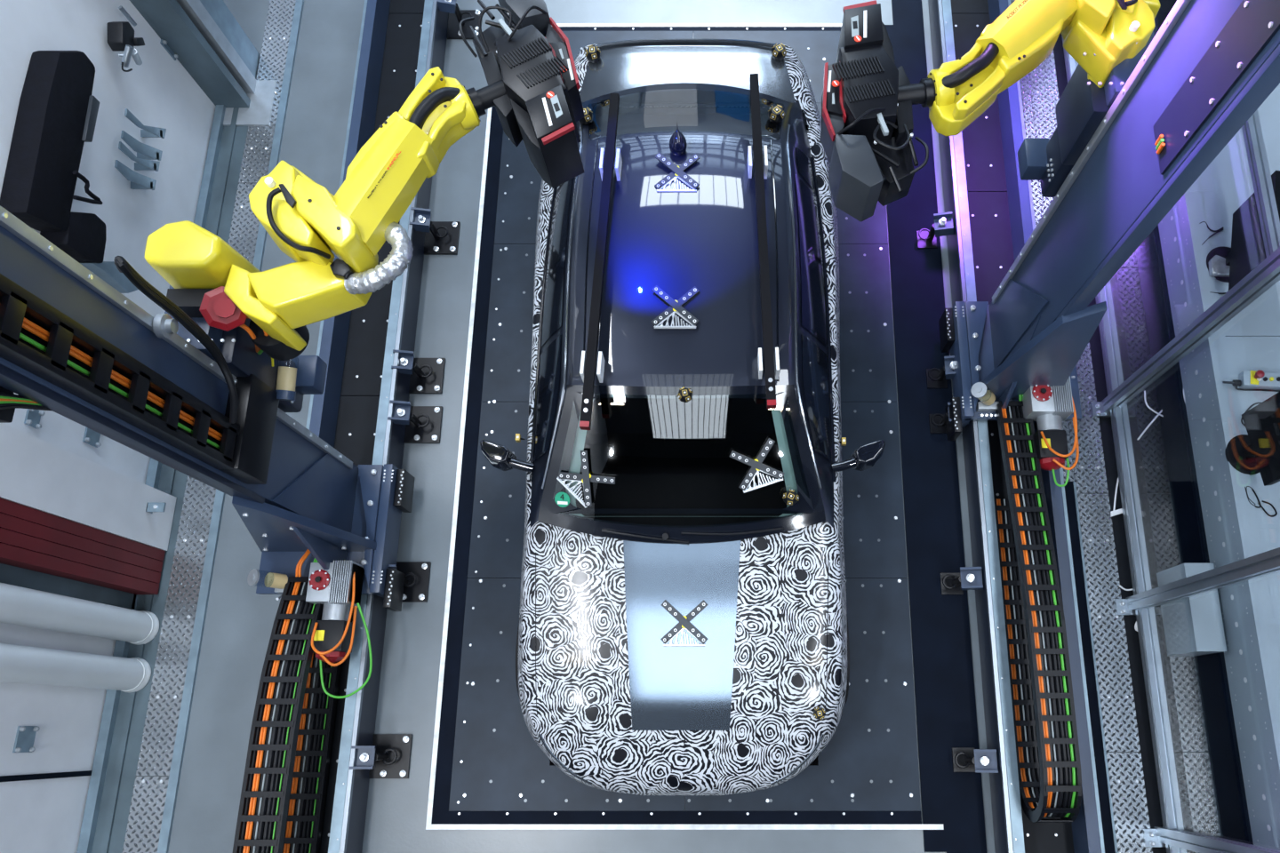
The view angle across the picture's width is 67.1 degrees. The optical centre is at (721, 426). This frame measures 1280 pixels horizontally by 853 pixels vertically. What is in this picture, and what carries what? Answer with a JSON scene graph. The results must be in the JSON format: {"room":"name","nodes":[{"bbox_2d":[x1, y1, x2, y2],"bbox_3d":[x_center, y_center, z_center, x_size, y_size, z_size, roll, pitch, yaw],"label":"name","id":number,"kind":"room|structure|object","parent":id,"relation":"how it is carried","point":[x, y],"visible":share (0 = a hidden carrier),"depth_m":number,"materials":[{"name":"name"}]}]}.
{"room":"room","nodes":[
{"label":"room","id":0,"kind":"room"},
{"bbox_2d":[0,0,215,852],"bbox_3d":[-3.945,0.915,1.815,0.150,8.612,9.750,0,72,0],"label":"wall","id":1,"kind":"structure","parent":0,"point":[37,816],"depth_m":5.85,"materials":[{"name":"white paint"}]},
{"bbox_2d":[12,726,39,752],"bbox_3d":[-3.854,1.735,5.329,0.032,0.140,0.140,0,72,0],"label":"anchor plate","id":2,"kind":"object","parent":1,"relation":"attached to","point":[25,735],"visible":1,"depth_m":5.32,"materials":[{"name":"metal"}]},
{"bbox_2d":[24,408,45,429],"bbox_3d":[-3.854,-0.050,5.391,0.032,0.108,0.105,0,72,0],"label":"anchor plate","id":3,"kind":"object","parent":1,"relation":"attached to","point":[33,417],"visible":0.85,"depth_m":5.39,"materials":[{"name":"metal"}]},
{"bbox_2d":[0,770,92,782],"bbox_3d":[-3.864,1.686,4.501,0.012,3.000,0.030,0,72,0],"label":"strip","id":4,"kind":"object","parent":1,"relation":"attached to","point":[45,776],"visible":1,"depth_m":5.48,"materials":[{"name":"black metal"}]},
{"bbox_2d":[0,50,95,231],"bbox_3d":[-3.785,-1.640,5.421,0.170,0.365,1.135,0,72,0],"label":"bag","id":5,"kind":"object","parent":1,"relation":"hanging from","point":[39,183],"visible":0.95,"depth_m":5.32,"materials":[{"name":"black fabric"}]},
{"bbox_2d":[72,170,102,204],"bbox_3d":[-3.680,-1.346,5.569,0.026,0.261,0.164,0,72,0],"label":"strap","id":6,"kind":"object","parent":5,"relation":"hanging from","point":[97,200],"visible":1,"depth_m":5.56,"materials":[{"name":"black fabric"}]},
{"bbox_2d":[81,95,99,142],"bbox_3d":[-3.730,-1.791,5.619,0.100,0.076,0.293,0,72,0],"label":"box","id":7,"kind":"object","parent":5,"relation":"attached to","point":[93,104],"visible":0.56,"depth_m":5.61,"materials":[{"name":"metal"}]},
{"bbox_2d":[0,563,135,609],"bbox_3d":[-3.830,0.799,4.981,0.060,2.580,0.200,0,72,0],"label":"cover","id":8,"kind":"object","parent":1,"relation":"attached to","point":[11,575],"visible":0.4,"depth_m":5.55,"materials":[{"name":"metal"}]},
{"bbox_2d":[0,642,151,692],"bbox_3d":[-3.735,1.127,4.676,0.216,2.996,0.216,0,72,0],"label":"pipe","id":9,"kind":"object","parent":1,"relation":"attached to","point":[19,664],"visible":1,"depth_m":5.39,"materials":[{"name":"metal"}]},
{"bbox_2d":[0,583,159,645],"bbox_3d":[-3.735,0.846,4.765,0.216,2.996,0.216,0,72,0],"label":"pipe","id":10,"kind":"object","parent":1,"relation":"attached to","point":[19,605],"visible":1,"depth_m":5.42,"materials":[{"name":"metal"}]},
{"bbox_2d":[0,498,165,594],"bbox_3d":[-3.763,0.568,5.054,0.195,2.580,0.286,0,72,0],"label":"bench","id":11,"kind":"object","parent":1,"relation":"attached to","point":[30,539],"visible":0.97,"depth_m":5.46,"materials":[{"name":"wood"}]},
{"bbox_2d":[0,423,176,551],"bbox_3d":[-3.705,0.258,5.160,0.310,2.595,0.360,0,72,0],"label":"panel","id":12,"kind":"object","parent":1,"relation":"attached to","point":[36,474],"depth_m":5.48,"materials":[{"name":"white paint"}]},
{"bbox_2d":[82,426,101,447],"bbox_3d":[-3.854,0.044,5.901,0.032,0.132,0.140,0,72,0],"label":"anchor plate","id":13,"kind":"object","parent":1,"relation":"attached to","point":[91,437],"visible":0.56,"depth_m":5.89,"materials":[{"name":"metal"}]},
{"bbox_2d":[80,261,138,293],"bbox_3d":[-3.770,-0.942,5.925,0.100,0.493,0.137,0,72,0],"label":"junction box","id":14,"kind":"object","parent":1,"relation":"attached to","point":[107,271],"visible":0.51,"depth_m":5.88,"materials":[{"name":"metal"}]},
{"bbox_2d":[40,211,106,263],"bbox_3d":[-3.785,-1.126,5.619,0.170,0.348,0.294,0,72,0],"label":"bag","id":15,"kind":"object","parent":14,"relation":"on","point":[84,238],"visible":0.66,"depth_m":5.58,"materials":[{"name":"black fabric"}]},
{"bbox_2d":[107,5,144,71],"bbox_3d":[-3.740,-2.422,6.069,0.159,0.247,0.460,0,72,0],"label":"clamp","id":16,"kind":"object","parent":1,"relation":"attached to","point":[121,37],"visible":1,"depth_m":5.99,"materials":[{"name":"metal"}]},
{"bbox_2d":[114,160,156,190],"bbox_3d":[-3.805,-1.614,6.144,0.130,0.400,0.156,0,72,0],"label":"hook","id":17,"kind":"object","parent":1,"relation":"attached to","point":[138,181],"visible":1,"depth_m":6.16,"materials":[{"name":"metal"}]},
{"bbox_2d":[118,141,159,171],"bbox_3d":[-3.805,-1.747,6.183,0.130,0.403,0.161,0,72,0],"label":"hook","id":18,"kind":"object","parent":1,"relation":"attached to","point":[140,164],"visible":1,"depth_m":6.25,"materials":[{"name":"metal"}]},
{"bbox_2d":[120,130,162,160],"bbox_3d":[-3.805,-1.823,6.211,0.130,0.405,0.168,0,72,0],"label":"hook","id":19,"kind":"object","parent":1,"relation":"attached to","point":[144,151],"visible":0.91,"depth_m":6.22,"materials":[{"name":"metal"}]},
{"bbox_2d":[124,108,166,138],"bbox_3d":[-3.805,-1.980,6.250,0.130,0.406,0.179,0,72,0],"label":"hook","id":20,"kind":"object","parent":1,"relation":"attached to","point":[147,132],"visible":1,"depth_m":6.32,"materials":[{"name":"metal"}]},
{"bbox_2d":[76,104,225,852],"bbox_3d":[-3.830,2.202,5.885,0.060,0.050,9.750,0,72,0],"label":"trim","id":21,"kind":"structure","parent":1,"relation":"attached to","point":[89,824],"depth_m":6.02,"materials":[{"name":"metal"}]},
{"bbox_2d":[160,39,178,60],"bbox_3d":[-3.854,-2.711,6.737,0.032,0.180,0.200,0,72,0],"label":"handle","id":22,"kind":"object","parent":1,"relation":"attached to","point":[164,43],"visible":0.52,"depth_m":6.70,"materials":[{"name":"metal"}]},
{"bbox_2d":[91,107,247,852],"bbox_3d":[-3.743,2.211,5.915,0.255,0.012,9.750,0,72,0],"label":"trim","id":23,"kind":"structure","parent":1,"relation":"attached to","point":[159,600],"depth_m":6.16,"materials":[{"name":"metal"}]},
{"bbox_2d":[129,0,276,126],"bbox_3d":[-3.700,-3.116,5.815,0.500,3.410,0.650,0,72,0],"label":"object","id":24,"kind":"structure","parent":1,"relation":"attached to","point":[208,41],"depth_m":6.98,"materials":[{"name":"metal"}]},
{"bbox_2d":[136,0,1207,852],"bbox_3d":[0.600,-0.407,7.005,10.000,0.488,15.400,0,72,0],"label":"floor","id":25,"kind":"structure","parent":0,"point":[239,620],"depth_m":6.35,"materials":[{"name":"grey paint"}]},
{"bbox_2d":[122,0,295,852],"bbox_3d":[-3.507,-0.484,6.762,0.210,0.022,15.394,0,72,0],"label":"walkway","id":26,"kind":"object","parent":25,"relation":"on","point":[145,819],"visible":0.59,"depth_m":6.28,"materials":[{"name":"metal"}]},
{"bbox_2d":[157,0,303,852],"bbox_3d":[-3.373,-0.484,6.761,0.055,0.024,15.400,0,72,0],"label":"trim","id":27,"kind":"structure","parent":25,"relation":"on","point":[176,766],"depth_m":6.26,"materials":[{"name":"metal"}]},
{"bbox_2d":[305,0,448,852],"bbox_3d":[-2.445,-0.053,6.464,0.560,0.325,14.400,0,72,0],"label":"rail","id":28,"kind":"object","parent":25,"relation":"on","point":[400,41],"visible":0.54,"depth_m":6.60,"materials":[{"name":"metal"}]},
{"bbox_2d":[0,205,414,611],"bbox_3d":[-2.451,0.122,4.251,0.835,4.180,0.890,0,72,0],"label":"gantry beam","id":29,"kind":"structure","parent":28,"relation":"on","point":[314,498],"depth_m":4.87,"materials":[{"name":"metal"}]},
{"bbox_2d":[0,386,51,423],"bbox_3d":[-2.470,-0.067,3.409,0.119,0.609,0.242,0,72,0],"label":"cable bundle","id":30,"kind":"object","parent":29,"relation":"attached to","point":[9,402],"visible":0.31,"depth_m":3.29,"materials":[{"name":"black plastic"}]},
{"bbox_2d":[0,273,239,470],"bbox_3d":[-2.290,-0.237,3.413,0.080,2.235,0.210,0,72,0],"label":"chain","id":31,"kind":"object","parent":29,"relation":"attached to","point":[36,337],"visible":1,"depth_m":3.52,"materials":[{"name":"black plastic"}]},
{"bbox_2d":[113,256,327,484],"bbox_3d":[-2.287,-0.275,4.354,0.467,1.663,0.850,0,72,0],"label":"carriage","id":32,"kind":"object","parent":29,"relation":"attached to","point":[252,404],"visible":0.59,"depth_m":4.53,"materials":[{"name":"blue paint"}]},
{"bbox_2d":[274,360,299,400],"bbox_3d":[-2.203,-0.248,4.868,0.100,0.145,0.246,3,72,1],"label":"grease lubricator","id":33,"kind":"object","parent":32,"relation":"attached to","point":[286,376],"visible":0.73,"depth_m":4.83,"materials":[{"name":"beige plastic"}]},
{"bbox_2d":[275,366,296,391],"bbox_3d":[-2.204,-0.239,4.865,0.097,0.114,0.136,0,72,0],"label":"cup","id":34,"kind":"object","parent":33,"relation":"on","point":[286,376],"depth_m":4.83,"materials":[{"name":"plastic"}]},
{"bbox_2d":[144,66,506,360],"bbox_3d":[-1.620,-0.882,4.321,1.789,0.732,0.783,-31,75,-9],"label":"robot arm","id":35,"kind":"object","parent":32,"relation":"attached to","point":[210,279],"visible":1,"depth_m":4.11,"materials":[{"name":"yellow paint"}]},
{"bbox_2d":[458,0,584,188],"bbox_3d":[-0.876,-1.605,4.444,0.430,0.453,0.925,-25,74,-8],"label":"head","id":36,"kind":"object","parent":35,"relation":"attached to","point":[541,107],"visible":0.99,"depth_m":4.30},
{"bbox_2d":[545,23,563,42],"bbox_3d":[-0.784,-1.751,4.497,0.085,0.200,0.149,-37,76,-11],"label":"hood","id":37,"kind":"object","parent":36,"relation":"attached to","point":[552,35],"depth_m":4.41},
{"bbox_2d":[247,568,287,600],"bbox_3d":[-2.694,0.953,5.769,0.229,0.290,0.158,0,72,0],"label":"grease lubricator","id":38,"kind":"object","parent":29,"relation":"attached to","point":[277,581],"visible":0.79,"depth_m":5.75,"materials":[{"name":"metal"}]},
{"bbox_2d":[264,572,287,589],"bbox_3d":[-2.685,0.929,5.789,0.126,0.128,0.090,0,72,0],"label":"cup","id":39,"kind":"object","parent":38,"relation":"on","point":[274,580],"depth_m":5.76,"materials":[{"name":"plastic"}]},
{"bbox_2d":[305,560,372,698],"bbox_3d":[-2.266,1.190,5.682,0.329,0.288,0.801,-13,73,-4],"label":"motor","id":40,"kind":"object","parent":29,"relation":"attached to","point":[339,588],"visible":1,"depth_m":5.65,"materials":[{"name":"metal"}]},
{"bbox_2d":[232,549,341,852],"bbox_3d":[-2.510,2.011,5.562,0.244,0.588,2.694,0,72,0],"label":"chain","id":41,"kind":"object","parent":28,"relation":"on","point":[282,804],"visible":0.8,"depth_m":5.56,"materials":[{"name":"black plastic"}]},
{"bbox_2d":[348,734,412,778],"bbox_3d":[-2.070,1.998,5.809,0.276,0.338,0.260,0,72,0],"label":"bracket","id":42,"kind":"object","parent":25,"relation":"on","point":[388,756],"visible":1,"depth_m":5.93,"materials":[{"name":"black metal"}]},
{"bbox_2d":[388,561,431,602],"bbox_3d":[-2.055,0.970,6.134,0.276,0.338,0.260,0,72,0],"label":"bracket","id":43,"kind":"object","parent":25,"relation":"on","point":[417,573],"visible":0.7,"depth_m":6.27,"materials":[{"name":"black metal"}]},
{"bbox_2d":[387,400,443,443],"bbox_3d":[-2.069,-0.060,6.460,0.276,0.338,0.260,0,72,0],"label":"bracket","id":44,"kind":"object","parent":25,"relation":"on","point":[423,424],"visible":0.99,"depth_m":6.58,"materials":[{"name":"black metal"}]},
{"bbox_2d":[391,349,445,393],"bbox_3d":[-2.084,-0.402,6.568,0.276,0.338,0.260,0,72,0],"label":"bracket","id":45,"kind":"object","parent":25,"relation":"on","point":[427,374],"visible":0.98,"depth_m":6.68,"materials":[{"name":"black metal"}]},
{"bbox_2d":[409,207,460,255],"bbox_3d":[-2.067,-1.429,6.893,0.276,0.338,0.260,0,72,0],"label":"bracket","id":46,"kind":"object","parent":25,"relation":"on","point":[442,237],"visible":0.99,"depth_m":7.00,"materials":[{"name":"black metal"}]},
{"bbox_2d":[437,0,482,39],"bbox_3d":[-2.044,-3.232,7.463,0.276,0.338,0.260,0,72,0],"label":"bracket","id":47,"kind":"object","parent":25,"relation":"on","point":[456,15],"visible":0.69,"depth_m":7.58,"materials":[{"name":"black metal"}]},
{"bbox_2d":[425,23,943,830],"bbox_3d":[-0.225,-0.372,6.723,3.140,0.024,5.915,0,72,0],"label":"platform","id":48,"kind":"object","parent":25,"relation":"on","point":[489,772],"visible":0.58,"depth_m":6.28,"materials":[{"name":"metal"}]},
{"bbox_2d":[480,39,885,795],"bbox_3d":[-0.225,-0.255,5.875,2.351,1.540,4.730,0,72,0],"label":"car","id":49,"kind":"object","parent":48,"relation":"on","point":[614,708],"visible":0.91,"depth_m":5.41,"materials":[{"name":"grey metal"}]},
{"bbox_2d":[480,440,516,471],"bbox_3d":[-1.306,0.163,5.539,0.221,0.140,0.125,19,73,6],"label":"mirror","id":50,"kind":"object","parent":49,"relation":"attached to","point":[500,457],"depth_m":5.48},
{"bbox_2d":[577,107,592,125],"bbox_3d":[-0.839,-1.901,5.884,0.096,0.095,0.096,10,73,3],"label":"block","id":51,"kind":"object","parent":49,"relation":"on","point":[588,118],"visible":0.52,"depth_m":5.85,"materials":[{"name":"black metal"}]},
{"bbox_2d":[556,450,615,507],"bbox_3d":[-0.750,0.287,5.316,0.280,0.198,0.226,42,77,12],"label":"cross","id":52,"kind":"object","parent":49,"relation":"on","point":[585,477],"visible":1,"depth_m":5.32,"materials":[{"name":"black metal"}]},
{"bbox_2d":[584,44,600,63],"bbox_3d":[-0.832,-2.405,6.199,0.093,0.091,0.093,24,74,7],"label":"block","id":53,"kind":"object","parent":49,"relation":"on","point":[592,53],"visible":1,"depth_m":6.17,"materials":[{"name":"black metal"}]},
{"bbox_2d":[579,93,622,430],"bbox_3d":[-0.669,-0.946,5.372,0.108,0.176,2.042,2,72,1],"label":"bar","id":54,"kind":"object","parent":49,"relation":"on","point":[588,360],"visible":1,"depth_m":5.26,"materials":[{"name":"black metal"}]},
{"bbox_2d":[651,285,699,328],"bbox_3d":[-0.256,-0.659,5.304,0.263,0.035,0.255,0,72,0],"label":"cross","id":55,"kind":"object","parent":49,"relation":"on","point":[676,306],"visible":1,"depth_m":5.29,"materials":[{"name":"black metal"}]},
{"bbox_2d":[654,152,699,191],"bbox_3d":[-0.260,-1.478,5.592,0.263,0.035,0.255,0,72,0],"label":"cross","id":56,"kind":"object","parent":49,"relation":"on","point":[677,172],"visible":1,"depth_m":5.58,"materials":[{"name":"black metal"}]},
{"bbox_2d":[535,539,828,730],"bbox_3d":[-0.225,1.158,5.370,1.662,0.218,1.030,0,72,0],"label":"hood","id":57,"kind":"object","parent":49,"relation":"attached to","point":[603,663],"depth_m":5.34,"materials":[{"name":"multicoloured metal"}]},
{"bbox_2d":[660,600,708,647],"bbox_3d":[-0.207,1.089,5.320,0.263,0.061,0.254,0,72,0],"label":"cross","id":58,"kind":"object","parent":49,"relation":"on","point":[684,621],"visible":1,"depth_m":5.31,"materials":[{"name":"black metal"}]},
{"bbox_2d":[677,386,693,402],"bbox_3d":[-0.198,-0.171,5.185,0.078,0.077,0.078,14,73,4],"label":"block","id":59,"kind":"object","parent":49,"relation":"on","point":[684,395],"visible":1,"depth_m":5.16,"materials":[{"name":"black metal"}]},
{"bbox_2d":[592,114,782,138],"bbox_3d":[-0.225,-1.840,6.204,1.240,0.080,0.350,0,72,0],"label":"spoiler","id":60,"kind":"object","parent":49,"relation":"attached to","point":[627,124],"depth_m":6.20,"materials":[{"name":"plastic"}]},
{"bbox_2d":[579,107,808,474],"bbox_3d":[-0.225,-0.653,6.143,1.600,0.720,2.750,0,72,0],"label":"roof","id":61,"kind":"object","parent":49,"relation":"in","point":[625,436],"depth_m":6.19,"materials":[{"name":"metal"}]},
{"bbox_2d":[729,438,784,493],"bbox_3d":[0.195,0.216,5.288,0.264,0.146,0.225,-18,73,-6],"label":"cross","id":62,"kind":"object","parent":49,"relation":"on","point":[756,465],"visible":1,"depth_m":5.28,"materials":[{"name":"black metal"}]},
{"bbox_2d":[747,73,779,408],"bbox_3d":[0.225,-1.066,5.413,0.108,0.182,2.060,-2,72,-1],"label":"bar","id":63,"kind":"object","parent":49,"relation":"on","point":[772,362],"visible":1,"depth_m":5.30,"materials":[{"name":"black metal"}]},
{"bbox_2d":[768,104,784,123],"bbox_3d":[0.334,-1.910,5.876,0.096,0.095,0.096,-14,73,-4],"label":"block","id":64,"kind":"object","parent":49,"relation":"on","point":[776,114],"visible":1,"depth_m":5.84,"materials":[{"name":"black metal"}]},
{"bbox_2d":[771,43,786,61],"bbox_3d":[0.370,-2.417,6.202,0.093,0.091,0.093,-5,73,-2],"label":"block","id":65,"kind":"object","parent":49,"relation":"on","point":[779,52],"visible":1,"depth_m":6.17,"materials":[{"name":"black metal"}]},
{"bbox_2d":[783,489,799,505],"bbox_3d":[0.383,0.396,5.341,0.082,0.081,0.082,-34,75,-10],"label":"block","id":66,"kind":"object","parent":49,"relation":"on","point":[790,498],"visible":1,"depth_m":5.31,"materials":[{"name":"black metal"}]},
{"bbox_2d":[813,706,825,719],"bbox_3d":[0.538,1.584,5.302,0.067,0.066,0.067,14,73,4],"label":"block","id":67,"kind":"object","parent":49,"relation":"on","point":[819,713],"visible":1,"depth_m":5.28,"materials":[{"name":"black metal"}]},
{"bbox_2d":[849,440,885,471],"bbox_3d":[0.856,0.163,5.539,0.221,0.140,0.125,-19,73,-6],"label":"mirror","id":68,"kind":"object","parent":49,"relation":"attached to","point":[866,456],"depth_m":5.48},
{"bbox_2d":[891,0,923,24],"bbox_3d":[1.480,-5.502,8.353,0.240,0.014,4.870,0,72,0],"label":"trim","id":69,"kind":"structure","parent":25,"relation":"on","point":[904,12],"depth_m":7.65,"materials":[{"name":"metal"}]},
{"bbox_2d":[885,24,986,852],"bbox_3d":[1.413,-0.306,6.710,0.375,0.014,6.030,0,72,0],"label":"trim","id":70,"kind":"structure","parent":25,"relation":"on","point":[942,657],"depth_m":6.42,"materials":[{"name":"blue metal"}]},
{"bbox_2d":[916,211,953,248],"bbox_3d":[1.536,-1.410,6.899,0.228,0.315,0.140,0,72,0],"label":"bracket","id":71,"kind":"object","parent":70,"relation":"on","point":[942,226],"visible":1,"depth_m":6.83,"materials":[{"name":"black metal"}]},
{"bbox_2d":[926,355,956,388],"bbox_3d":[1.536,-0.376,6.572,0.228,0.315,0.140,0,72,0],"label":"bracket","id":72,"kind":"object","parent":70,"relation":"on","point":[936,378],"visible":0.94,"depth_m":6.62,"materials":[{"name":"black metal"}]},
{"bbox_2d":[928,402,969,433],"bbox_3d":[1.536,-0.061,6.472,0.228,0.315,0.140,0,72,0],"label":"bracket","id":73,"kind":"object","parent":70,"relation":"on","point":[938,422],"visible":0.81,"depth_m":6.58,"materials":[{"name":"black metal"}]},
{"bbox_2d":[939,567,983,594],"bbox_3d":[1.536,0.985,6.141,0.228,0.315,0.140,0,72,0],"label":"bracket","id":74,"kind":"object","parent":70,"relation":"on","point":[969,578],"visible":1,"depth_m":6.08,"materials":[{"name":"black metal"}]},
{"bbox_2d":[952,748,998,773],"bbox_3d":[1.536,2.021,5.814,0.228,0.315,0.140,0,72,0],"label":"bracket","id":75,"kind":"object","parent":70,"relation":"on","point":[964,760],"visible":1,"depth_m":5.75,"materials":[{"name":"black metal"}]},
{"bbox_2d":[928,0,1104,852],"bbox_3d":[1.925,-0.053,6.464,0.560,0.325,14.400,0,72,0],"label":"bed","id":76,"kind":"object","parent":25,"relation":"on","point":[992,208],"visible":0.61,"depth_m":6.36,"materials":[{"name":"blue paint"}]},
{"bbox_2d":[993,394,1081,823],"bbox_3d":[1.880,0.952,5.903,0.210,0.578,2.749,0,72,0],"label":"chain","id":77,"kind":"object","parent":76,"relation":"on","point":[1045,731],"visible":0.87,"depth_m":5.74,"materials":[{"name":"black plastic"}]},
{"bbox_2d":[938,0,1279,440],"bbox_3d":[1.927,-0.955,4.592,0.826,4.180,0.890,0,72,0],"label":"gantry beam","id":78,"kind":"structure","parent":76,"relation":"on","point":[1037,324],"depth_m":4.43,"materials":[{"name":"metal"}]},
{"bbox_2d":[970,382,999,416],"bbox_3d":[1.683,-0.167,6.124,0.229,0.290,0.158,0,72,0],"label":"grease lubricator","id":79,"kind":"object","parent":78,"relation":"attached to","point":[980,390],"visible":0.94,"depth_m":6.11,"materials":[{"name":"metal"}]},
{"bbox_2d":[977,390,995,405],"bbox_3d":[1.692,-0.191,6.144,0.126,0.128,0.090,0,72,0],"label":"cup","id":80,"kind":"object","parent":79,"relation":"on","point":[988,399],"depth_m":6.11,"materials":[{"name":"plastic"}]},
{"bbox_2d":[1021,376,1079,487],"bbox_3d":[2.079,0.027,6.049,0.285,0.288,0.687,0,72,0],"label":"motor","id":81,"kind":"object","parent":78,"relation":"attached to","point":[1048,406],"visible":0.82,"depth_m":6.00,"materials":[{"name":"metal"}]},
{"bbox_2d":[1017,30,1154,197],"bbox_3d":[1.810,-1.546,4.827,0.380,0.928,0.400,0,72,0],"label":"carriage","id":82,"kind":"object","parent":78,"relation":"attached to","point":[1082,107],"visible":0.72,"depth_m":4.75,"materials":[{"name":"blue paint"}]},
{"bbox_2d":[897,0,1159,135],"bbox_3d":[1.482,-1.714,4.438,1.454,0.452,0.572,-36,76,-11],"label":"robot arm","id":83,"kind":"object","parent":82,"relation":"attached to","point":[956,93],"visible":0.99,"depth_m":4.31,"materials":[{"name":"yellow paint"}]},
{"bbox_2d":[819,0,928,222],"bbox_3d":[0.655,-1.424,4.387,0.430,0.453,0.924,-8,73,-2],"label":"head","id":84,"kind":"object","parent":83,"relation":"attached to","point":[866,135],"visible":1,"depth_m":4.26},
{"bbox_2d":[819,113,844,162],"bbox_3d":[0.519,-1.310,4.358,0.085,0.200,0.149,-19,73,-6],"label":"hood","id":85,"kind":"object","parent":84,"relation":"attached to","point":[827,140],"depth_m":4.29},
{"bbox_2d":[1010,0,1074,481],"bbox_3d":[2.292,-3.724,7.790,0.184,0.016,8.594,0,72,0],"label":"walkway","id":86,"kind":"object","parent":25,"relation":"on","point":[1024,82],"visible":0.1,"depth_m":7.17,"materials":[{"name":"metal"}]},
{"bbox_2d":[1028,49,1152,852],"bbox_3d":[2.494,-0.484,6.762,0.213,0.022,15.394,0,72,0],"label":"walkway","id":87,"kind":"object","parent":25,"relation":"on","point":[1125,770],"visible":0.59,"depth_m":6.25,"materials":[{"name":"metal"}]},
{"bbox_2d":[1110,508,1122,517],"bbox_3d":[2.661,0.562,6.402,0.168,0.012,0.033,-17,73,-5],"label":"strap","id":88,"kind":"object","parent":87,"relation":"on","point":[1118,511],"visible":0.56,"depth_m":6.39,"materials":[{"name":"plastic"}]},
{"bbox_2d":[1064,481,1118,852],"bbox_3d":[2.292,3.618,5.470,0.185,0.012,6.800,0,72,0],"label":"trim","id":89,"kind":"structure","parent":25,"relation":"on","point":[1083,612],"depth_m":6.11,"materials":[{"name":"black metal"}]},
{"bbox_2d":[1053,33,1196,852],"bbox_3d":[2.730,-0.482,6.765,0.260,0.014,15.400,0,72,0],"label":"trim","id":90,"kind":"structure","parent":25,"relation":"on","point":[1149,772],"depth_m":6.31,"materials":[{"name":"grey metal"}]},
{"bbox_2d":[1112,478,1119,511],"bbox_3d":[2.666,0.394,6.462,0.025,0.010,0.406,16,73,5],"label":"hose","id":91,"kind":"object","parent":90,"relation":"on","point":[1117,482],"visible":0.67,"depth_m":6.44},
{"bbox_2d":[1061,35,1279,852],"bbox_3d":[2.646,1.222,4.858,0.192,2.600,10.200,0,72,0],"label":"metal frame","id":92,"kind":"object","parent":90,"relation":"on","point":[1172,836],"visible":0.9,"depth_m":5.79,"materials":[{"name":"metal"}]},
{"bbox_2d":[1116,250,1181,572],"bbox_3d":[2.953,-3.372,7.678,0.185,0.016,9.334,0,72,0],"label":"walkway","id":93,"kind":"object","parent":25,"relation":"on","point":[1153,453],"visible":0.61,"depth_m":6.59,"materials":[{"name":"metal"}]},
{"bbox_2d":[1153,0,1176,35],"bbox_3d":[3.725,-0.482,6.765,1.350,0.014,15.400,0,72,0],"label":"trim","id":94,"kind":"structure","parent":25,"relation":"on","point":[1165,5],"depth_m":7.65,"materials":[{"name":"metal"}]},
{"bbox_2d":[1169,656,1220,852],"bbox_3d":[2.953,3.979,5.353,0.185,0.016,6.034,0,72,0],"label":"walkway","id":95,"kind":"object","parent":25,"relation":"on","point":[1187,693],"visible":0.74,"depth_m":5.97,"materials":[{"name":"metal"}]},
{"bbox_2d":[1156,563,1226,656],"bbox_3d":[2.930,1.151,6.012,0.180,0.398,0.530,0,72,0],"label":"metal box","id":96,"kind":"object","parent":95,"relation":"on","point":[1193,626],"visible":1,"depth_m":5.87,"materials":[{"name":"metal"}]},
{"bbox_2d":[1136,83,1279,850],"bbox_3d":[3.660,0.641,6.006,1.280,0.760,6.400,0,72,0],"label":"bench","id":97,"kind":"object","parent":25,"relation":"on","point":[1216,523],"visible":0.68,"depth_m":5.97,"materials":[{"name":"metal"}]},
{"bbox_2d":[1136,409,1162,440],"bbox_3d":[3.033,-0.099,6.586,0.575,0.010,0.053,-38,76,-11],"label":"hose","id":98,"kind":"object","parent":97,"relation":"attached to","point":[1160,412],"visible":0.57,"depth_m":6.55,"materials":[{"name":"plastic"}]},
{"bbox_2d":[1144,391,1163,417],"bbox_3d":[3.055,-0.081,6.581,0.438,0.010,0.095,39,77,11],"label":"hose","id":99,"kind":"object","parent":97,"relation":"attached to","point":[1148,407],"visible":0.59,"depth_m":6.59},
{"bbox_2d":[1206,170,1279,290],"bbox_3d":[3.219,-1.129,5.853,0.250,0.620,0.600,11,73,4],"label":"monitor","id":100,"kind":"object","parent":97,"relation":"on","point":[1247,252],"visible":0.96,"depth_m":5.87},
{"bbox_2d":[1208,255,1229,277],"bbox_3d":[3.223,-1.020,6.115,0.240,0.050,0.141,0,72,0],"label":"plastic bag","id":101,"kind":"object","parent":100,"relation":"on","point":[1217,265],"visible":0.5,"depth_m":6.09,"materials":[{"name":"plastic"}]},
{"bbox_2d":[1222,369,1279,391],"bbox_3d":[3.277,-0.284,5.847,0.424,0.122,0.116,2,72,1],"label":"control box","id":102,"kind":"object","parent":97,"relation":"on","point":[1260,380],"visible":1,"depth_m":5.85,"materials":[{"name":"white plastic"}]},
{"bbox_2d":[1224,392,1279,486],"bbox_3d":[3.148,0.077,5.471,0.250,0.620,0.440,-8,73,-2],"label":"cable reel","id":103,"kind":"object","parent":97,"relation":"on","point":[1254,452],"visible":1,"depth_m":5.57,"materials":[{"name":"plastic"}]},
{"bbox_2d":[1244,486,1261,508],"bbox_3d":[3.136,0.418,5.683,0.069,0.009,0.145,-14,73,-4],"label":"cord","id":104,"kind":"object","parent":97,"relation":"on","point":[1252,490],"visible":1,"depth_m":5.68,"materials":[{"name":"black plastic"}]},
{"bbox_2d":[1257,500,1277,517],"bbox_3d":[3.222,0.483,5.662,0.067,0.009,0.113,-31,75,-9],"label":"cord","id":105,"kind":"object","parent":97,"relation":"on","point":[1271,505],"visible":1,"depth_m":5.66,"materials":[{"name":"black plastic"}]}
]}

